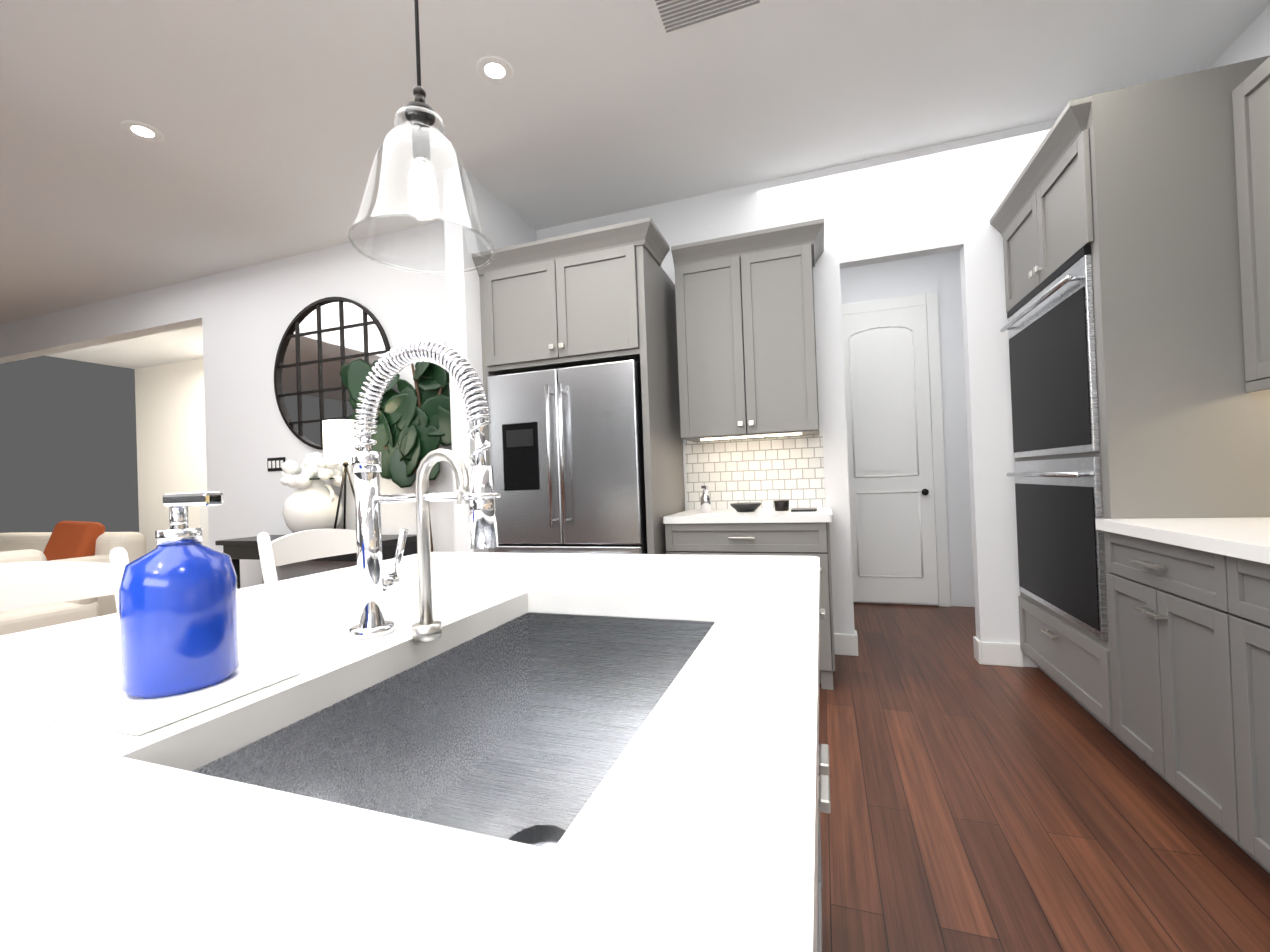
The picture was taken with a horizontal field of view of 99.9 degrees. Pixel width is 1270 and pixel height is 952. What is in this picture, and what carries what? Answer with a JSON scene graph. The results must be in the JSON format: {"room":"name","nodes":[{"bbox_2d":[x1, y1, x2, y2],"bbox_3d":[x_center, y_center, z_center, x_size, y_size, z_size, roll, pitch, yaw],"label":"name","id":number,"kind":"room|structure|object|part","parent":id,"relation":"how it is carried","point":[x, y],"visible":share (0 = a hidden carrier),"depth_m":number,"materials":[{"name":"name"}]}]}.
{"room":"kitchen","nodes":[
{"label":"kitchen","id":0,"kind":"room"},
{"bbox_2d":[0,220,454,588],"bbox_3d":[-4.128,-0.190,5.815,7.420,3.050,1.981,-2,-1,19],"label":"wall","id":1,"kind":"structure","parent":0,"point":[244,317],"depth_m":4.43,"materials":[{"name":"white paint"}]},
{"bbox_2d":[196,391,208,546],"bbox_3d":[-5.717,0.117,7.255,0.690,2.580,0.110,-2,-1,19],"label":"door frame","id":2,"kind":"structure","parent":1,"relation":"attached to","point":[201,435],"depth_m":7.35,"materials":[{"name":"white wood"}]},
{"bbox_2d":[267,457,285,471],"bbox_3d":[-2.940,-0.096,4.378,0.200,0.110,0.011,-2,-1,19],"label":"switch plate","id":3,"kind":"object","parent":1,"relation":"attached to","point":[274,464],"visible":0.9,"depth_m":4.38,"materials":[{"name":"black"}]},
{"bbox_3d":[-2.374,-0.794,4.168,1.194,1.194,0.030,-2,-1,19],"label":"round mirror","id":4,"kind":"part","parent":1,"relation":"part of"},
{"bbox_2d":[442,166,537,551],"bbox_3d":[-0.904,-0.328,3.605,0.130,3.050,0.870,-2,-1,19],"label":"wall","id":5,"kind":"structure","parent":0,"point":[503,227],"depth_m":3.21,"materials":[{"name":"white paint"}]},
{"bbox_2d":[0,0,1269,368],"bbox_3d":[-2.561,-1.846,2.021,13.000,0.080,12.000,-2,-1,19],"label":"ceiling","id":6,"kind":"structure","parent":0,"point":[272,122],"depth_m":2.69,"materials":[{"name":"white paint"}]},
{"bbox_2d":[120,120,163,141],"bbox_3d":[-2.567,-1.796,2.786,0.170,0.006,0.170,-2,-1,19],"label":"recessed light","id":7,"kind":"object","parent":6,"relation":"in","point":[142,131],"visible":1,"depth_m":2.78,"materials":[{"name":"white"}]},
{"bbox_2d":[347,0,494,274],"bbox_3d":[-0.528,-1.215,1.284,0.328,1.344,0.328,-2,-1,19],"label":"pendant lamp","id":8,"kind":"object","parent":6,"relation":"hanging from","point":[420,113],"visible":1,"depth_m":1.26,"materials":[{"name":"clear glass"}]},
{"bbox_2d":[476,56,513,84],"bbox_3d":[-0.647,-1.870,2.466,0.170,0.006,0.170,-2,-1,19],"label":"recessed light","id":9,"kind":"object","parent":6,"relation":"in","point":[496,70],"visible":1,"depth_m":2.46,"materials":[{"name":"white"}]},
{"bbox_2d":[647,0,767,37],"bbox_3d":[0.288,-1.903,2.129,0.450,0.016,0.220,-2,-1,19],"label":"ceiling vent","id":10,"kind":"object","parent":6,"relation":"in","point":[672,16],"visible":1,"depth_m":2.18,"materials":[{"name":"white metal"}]},
{"bbox_2d":[538,119,1056,667],"bbox_3d":[1.072,-0.402,3.457,3.960,3.050,0.108,-2,-1,19],"label":"wall","id":11,"kind":"structure","parent":0,"point":[908,223],"depth_m":3.33,"materials":[{"name":"white paint"}]},
{"bbox_2d":[671,218,823,441],"bbox_3d":[0.724,-0.827,3.300,0.880,1.178,0.410,-2,-1,19],"label":"upper cabinet","id":12,"kind":"object","parent":11,"relation":"attached to","point":[746,340],"visible":1,"depth_m":3.16,"materials":[{"name":"grey paint"}]},
{"bbox_2d":[841,292,950,606],"bbox_3d":[2.119,-0.207,4.525,0.890,2.600,0.102,-2,-1,19],"label":"door","id":13,"kind":"structure","parent":11,"relation":"attached to","point":[896,457],"depth_m":4.50,"materials":[{"name":"white wood"}]},
{"bbox_2d":[834,630,1023,666],"bbox_3d":[-0.818,1.130,3.642,6.098,0.130,1.016,-2,-1,19],"label":"baseboard","id":14,"kind":"structure","parent":11,"relation":"attached to","point":[998,654],"depth_m":3.07,"materials":[{"name":"white wood"}]},
{"bbox_2d":[819,602,1269,951],"bbox_3d":[-2.445,1.272,1.994,13.000,0.060,12.000,-2,-1,19],"label":"floor","id":15,"kind":"structure","parent":0,"point":[976,806],"depth_m":1.69,"materials":[{"name":"brown wood"}]},
{"bbox_2d":[0,549,99,635],"bbox_3d":[-4.155,0.918,3.515,0.800,0.800,0.650,-2,-1,19],"label":"armchair","id":16,"kind":"object","parent":15,"relation":"on","point":[24,619],"visible":0.23,"depth_m":3.49,"materials":[{"name":"beige fabric"}]},
{"bbox_2d":[0,547,128,612],"bbox_3d":[-1.099,0.675,1.046,0.521,1.018,0.471,-2,-1,19],"label":"chair","id":17,"kind":"object","parent":15,"relation":"on","point":[28,584],"visible":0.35,"depth_m":1.21,"materials":[{"name":"white fabric"}]},
{"bbox_2d":[0,521,145,615],"bbox_3d":[-5.530,0.897,4.816,2.150,0.964,0.800,-2,-1,19],"label":"sofa","id":18,"kind":"object","parent":15,"relation":"on","point":[82,541],"visible":0.31,"depth_m":4.68,"materials":[{"name":"beige fabric"}]},
{"bbox_2d":[257,529,356,583],"bbox_3d":[-0.852,0.672,1.754,0.521,1.018,0.471,-2,-1,19],"label":"stool","id":19,"kind":"object","parent":15,"relation":"on","point":[300,546],"visible":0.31,"depth_m":1.78,"materials":[{"name":"white wood"}]},
{"bbox_2d":[215,535,416,588],"bbox_3d":[-2.314,0.853,3.922,1.570,0.800,0.410,-2,-1,19],"label":"console table","id":20,"kind":"object","parent":15,"relation":"on","point":[237,549],"visible":0.19,"depth_m":3.88,"materials":[{"name":"black wood"}]},
{"bbox_2d":[280,452,342,532],"bbox_3d":[-2.391,0.137,3.962,0.508,0.635,0.390,-2,-1,19],"label":"vase","id":21,"kind":"object","parent":20,"relation":"on","point":[311,501],"visible":0.96,"depth_m":3.85,"materials":[{"name":"white ceramic"}]},
{"bbox_2d":[322,419,359,528],"bbox_3d":[-1.978,0.033,3.658,0.260,0.811,0.260,-2,-1,19],"label":"table lamp","id":22,"kind":"object","parent":20,"relation":"on","point":[340,442],"visible":0.79,"depth_m":3.55,"materials":[{"name":"white fabric"}]},
{"bbox_2d":[340,358,451,551],"bbox_3d":[-1.669,0.179,3.795,1.102,2.097,0.240,-2,-1,19],"label":"fig tree","id":23,"kind":"object","parent":15,"relation":"on","point":[413,429],"visible":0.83,"depth_m":3.74,"materials":[{"name":"green plant"}]},
{"bbox_2d":[487,360,646,553],"bbox_3d":[-0.309,0.264,3.410,0.952,1.780,0.812,-2,-1,19],"label":"refrigerator","id":24,"kind":"object","parent":15,"relation":"on","point":[566,449],"visible":0.56,"depth_m":3.05,"materials":[{"name":"silver metal"}]},
{"bbox_2d":[472,217,684,553],"bbox_3d":[-0.276,-0.102,3.440,1.142,2.550,0.810,-2,-1,19],"label":"cabinet","id":25,"kind":"object","parent":15,"relation":"on","point":[605,294],"visible":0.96,"depth_m":3.12,"materials":[{"name":"grey wood"}]},
{"bbox_2d":[663,507,834,689],"bbox_3d":[0.708,0.674,3.189,0.910,0.919,0.643,-2,-1,19],"label":"base cabinet","id":26,"kind":"object","parent":15,"relation":"on","point":[769,531],"visible":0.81,"depth_m":2.89,"materials":[{"name":"grey paint"}]},
{"bbox_2d":[700,486,816,512],"bbox_3d":[0.736,0.131,3.229,0.684,0.164,0.195,-2,-1,19],"label":"kitchenware","id":27,"kind":"object","parent":26,"relation":"on","point":[779,505],"depth_m":3.20,"materials":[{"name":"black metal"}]},
{"bbox_2d":[820,608,830,812],"bbox_3d":[-0.311,0.709,0.448,0.977,0.880,2.269,-2,-1,19],"label":"kitchen island","id":28,"kind":"object","parent":15,"relation":"on","point":[824,748],"depth_m":0.60,"materials":[{"name":"paint"}]},
{"bbox_2d":[0,551,823,951],"bbox_3d":[-0.489,0.255,0.501,1.250,0.039,2.305,-2,-1,19],"label":"island countertop","id":29,"kind":"structure","parent":28,"relation":"on","point":[466,751],"depth_m":0.47,"materials":[{"name":"white stone"}]},
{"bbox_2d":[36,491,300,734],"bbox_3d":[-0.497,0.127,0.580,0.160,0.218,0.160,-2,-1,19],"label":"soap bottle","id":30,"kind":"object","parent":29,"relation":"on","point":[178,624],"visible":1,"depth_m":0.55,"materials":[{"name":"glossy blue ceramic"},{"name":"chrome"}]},
{"bbox_2d":[349,339,501,642],"bbox_3d":[-0.302,0.018,0.776,0.256,0.426,0.086,-2,-1,19],"label":"faucet","id":31,"kind":"object","parent":29,"relation":"on","point":[476,488],"depth_m":0.76,"materials":[{"name":"silver metal"}]},
{"bbox_2d":[990,56,1269,761],"bbox_3d":[2.331,-0.208,2.414,0.891,2.549,1.046,-2,-1,19],"label":"tall cabinet","id":32,"kind":"object","parent":15,"relation":"on","point":[1114,221],"visible":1,"depth_m":2.03,"materials":[{"name":"grey wood"}]},
{"bbox_2d":[1105,533,1210,820],"bbox_3d":[2.094,0.629,1.569,0.845,0.880,0.709,-2,-1,19],"label":"base cabinet","id":33,"kind":"object","parent":15,"relation":"on","point":[1189,616],"depth_m":1.73,"materials":[{"name":"grey paint"}]},
{"bbox_2d":[1095,517,1269,564],"bbox_3d":[1.547,0.177,0.090,0.870,0.040,3.860,-2,-1,19],"label":"countertop","id":34,"kind":"structure","parent":33,"relation":"on","point":[1244,539],"depth_m":1.61,"materials":[{"name":"white stone"}]},
{"bbox_2d":[1199,553,1269,873],"bbox_3d":[1.890,0.632,0.983,0.845,0.880,0.767,-2,-1,19],"label":"base cabinet","id":35,"kind":"object","parent":15,"relation":"on","point":[1236,594],"depth_m":1.41,"materials":[{"name":"grey paint"}]},
{"bbox_2d":[1208,5,1269,68],"bbox_3d":[1.595,-0.462,-1.222,0.128,3.050,8.600,-2,-1,19],"label":"wall","id":36,"kind":"structure","parent":0,"point":[1251,41],"depth_m":2.36,"materials":[{"name":"white paint"}]},
{"bbox_2d":[1232,57,1269,392],"bbox_3d":[2.159,-0.844,1.325,0.450,1.085,1.105,-2,-1,19],"label":"upper cabinet","id":37,"kind":"object","parent":36,"relation":"attached to","point":[1251,104],"visible":1,"depth_m":1.85,"materials":[{"name":"grey paint"}]}
]}

